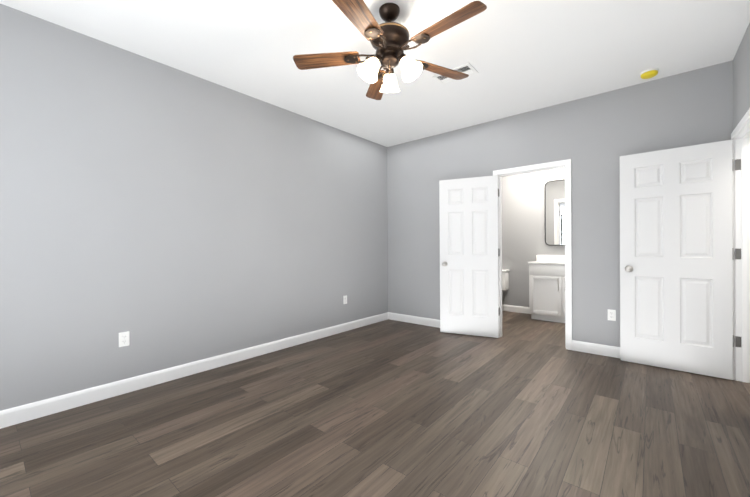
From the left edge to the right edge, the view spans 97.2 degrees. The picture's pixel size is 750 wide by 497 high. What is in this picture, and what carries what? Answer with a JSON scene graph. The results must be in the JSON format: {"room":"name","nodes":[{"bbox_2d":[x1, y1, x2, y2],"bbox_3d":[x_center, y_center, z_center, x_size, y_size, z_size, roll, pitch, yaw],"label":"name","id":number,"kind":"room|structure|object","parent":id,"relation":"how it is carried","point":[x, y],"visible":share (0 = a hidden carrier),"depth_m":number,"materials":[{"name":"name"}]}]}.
{"room":"empty bedroom","nodes":[
{"label":"empty bedroom","id":0,"kind":"room"},
{"bbox_2d":[0,4,387,410],"bbox_3d":[-1.382,-0.226,3.470,0.120,2.740,5.044,0,0,40],"label":"wall","id":1,"kind":"structure","parent":0,"point":[165,216],"depth_m":2.80,"materials":[{"name":"grey paint"}]},
{"bbox_2d":[119,331,129,346],"bbox_3d":[-1.996,0.722,2.631,0.007,0.114,0.070,0,0,40],"label":"electrical outlet","id":2,"kind":"object","parent":1,"relation":"attached to","point":[124,339],"visible":1,"depth_m":2.63,"materials":[{"name":"white plastic"}]},
{"bbox_2d":[0,312,387,428],"bbox_3d":[-1.322,1.089,3.433,0.014,0.110,4.804,0,0,40],"label":"baseboard","id":3,"kind":"structure","parent":1,"relation":"attached to","point":[27,412],"depth_m":2.78,"materials":[{"name":"white wood"}]},
{"bbox_2d":[343,295,346,303],"bbox_3d":[-0.408,0.703,4.534,0.007,0.114,0.070,0,0,40],"label":"electrical outlet","id":4,"kind":"object","parent":1,"relation":"attached to","point":[344,299],"visible":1,"depth_m":4.53,"materials":[{"name":"white plastic"}]},
{"bbox_2d":[0,311,749,496],"bbox_3d":[1.182,1.180,2.517,5.270,0.100,6.844,0,0,40],"label":"floor","id":5,"kind":"structure","parent":0,"point":[525,405],"depth_m":2.09,"materials":[{"name":"brown wood"}]},
{"bbox_2d":[502,269,509,289],"bbox_3d":[1.965,0.741,5.689,0.464,0.740,0.718,0,0,40],"label":"toilet","id":6,"kind":"object","parent":5,"relation":"on","point":[505,279],"visible":0.08,"depth_m":5.71,"materials":[{"name":"white ceramic"}]},
{"bbox_2d":[528,255,564,322],"bbox_3d":[2.893,0.580,5.031,0.928,1.055,0.535,0,0,40],"label":"bathroom vanity","id":7,"kind":"object","parent":5,"relation":"on","point":[546,287],"visible":0.48,"depth_m":5.00,"materials":[{"name":"white wood"}]},
{"bbox_2d":[0,0,749,146],"bbox_3d":[1.162,-1.670,2.505,5.270,0.120,6.844,0,0,40],"label":"ceiling","id":8,"kind":"structure","parent":0,"point":[521,56],"depth_m":2.63,"materials":[{"name":"white paint"}]},
{"bbox_2d":[293,0,486,99],"bbox_3d":[0.121,-1.336,2.190,1.253,0.531,1.286,0,0,40],"label":"fan","id":9,"kind":"object","parent":8,"relation":"hanging from","point":[388,39],"visible":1,"depth_m":2.16,"materials":[{"name":"brown wood"}]},
{"bbox_2d":[432,62,477,84],"bbox_3d":[0.739,-1.605,3.052,0.360,0.009,0.210,0,0,40],"label":"ceiling vent","id":10,"kind":"object","parent":8,"relation":"in","point":[468,68],"visible":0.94,"depth_m":3.01,"materials":[{"name":"white plastic"}]},
{"bbox_2d":[640,68,658,78],"bbox_3d":[2.521,-1.599,3.039,0.136,0.046,0.136,0,0,40],"label":"smoke detector","id":11,"kind":"object","parent":8,"relation":"attached to","point":[649,73],"visible":1,"depth_m":3.01,"materials":[{"name":"yellow plastic"}]},
{"bbox_2d":[502,169,564,306],"bbox_3d":[2.708,-0.263,5.608,2.220,2.740,0.120,0,0,40],"label":"wall","id":12,"kind":"structure","parent":0,"point":[523,221],"depth_m":5.64,"materials":[{"name":"grey paint"}]},
{"bbox_2d":[502,304,530,313],"bbox_3d":[2.325,1.053,5.854,1.010,0.110,0.014,0,0,40],"label":"baseboard","id":13,"kind":"structure","parent":12,"relation":"attached to","point":[512,308],"depth_m":5.74,"materials":[{"name":"white wood"}]},
{"bbox_2d":[544,179,564,244],"bbox_3d":[3.049,-0.572,5.222,0.668,1.045,0.028,0,0,40],"label":"bathroom mirror","id":14,"kind":"object","parent":12,"relation":"attached to","point":[555,212],"visible":0.44,"depth_m":5.33,"materials":[{"name":"black mirror"}]},
{"bbox_2d":[387,60,732,346],"bbox_3d":[1.689,-0.250,4.114,3.771,2.740,0.120,0,0,40],"label":"wall","id":15,"kind":"structure","parent":0,"point":[593,138],"depth_m":3.59,"materials":[{"name":"grey paint"}]},
{"bbox_2d":[388,312,439,327],"bbox_3d":[0.869,1.068,4.724,1.663,0.110,0.014,0,0,40],"label":"baseboard","id":16,"kind":"structure","parent":15,"relation":"attached to","point":[392,316],"depth_m":4.95,"materials":[{"name":"white wood"}]},
{"bbox_2d":[439,175,499,337],"bbox_3d":[1.207,0.103,4.271,0.743,2.020,0.175,0,0,25],"label":"bathroom door","id":17,"kind":"structure","parent":15,"relation":"in","point":[469,255],"depth_m":4.25,"materials":[{"name":"white paint"},{"name":"satin nickel"}]},
{"bbox_2d":[493,159,571,349],"bbox_3d":[1.874,0.068,3.963,0.861,2.102,0.154,0,0,40],"label":"door frame","id":18,"kind":"structure","parent":15,"relation":"attached to","point":[565,164],"depth_m":3.68,"materials":[{"name":"white wood"}]},
{"bbox_2d":[572,340,619,357],"bbox_3d":[2.631,1.062,3.244,1.217,0.110,0.028,0,0,40],"label":"baseboard","id":19,"kind":"structure","parent":15,"relation":"attached to","point":[599,349],"depth_m":3.49,"materials":[{"name":"white wood"}]},
{"bbox_2d":[608,309,615,320],"bbox_3d":[2.442,0.688,3.412,0.070,0.114,0.007,0,0,40],"label":"electrical outlet","id":20,"kind":"object","parent":15,"relation":"attached to","point":[611,315],"visible":1,"depth_m":3.41,"materials":[{"name":"white plastic"}]},
{"bbox_2d":[733,23,749,129],"bbox_3d":[1.644,-0.237,1.023,0.120,2.740,4.924,0,0,40],"label":"wall","id":21,"kind":"structure","parent":0,"point":[741,83],"depth_m":2.58,"materials":[{"name":"grey paint"}]},
{"bbox_2d":[620,140,733,379],"bbox_3d":[2.730,0.097,3.037,0.773,2.020,0.175,0,0,41],"label":"hall door","id":22,"kind":"structure","parent":21,"relation":"in","point":[676,283],"depth_m":3.00,"materials":[{"name":"white paint"},{"name":"satin nickel"}]},
{"bbox_2d":[731,108,749,382],"bbox_3d":[2.843,0.068,2.459,0.154,2.102,0.891,0,0,40],"label":"door frame","id":23,"kind":"structure","parent":21,"relation":"attached to","point":[740,136],"depth_m":2.77,"materials":[{"name":"white wood"}]}
]}

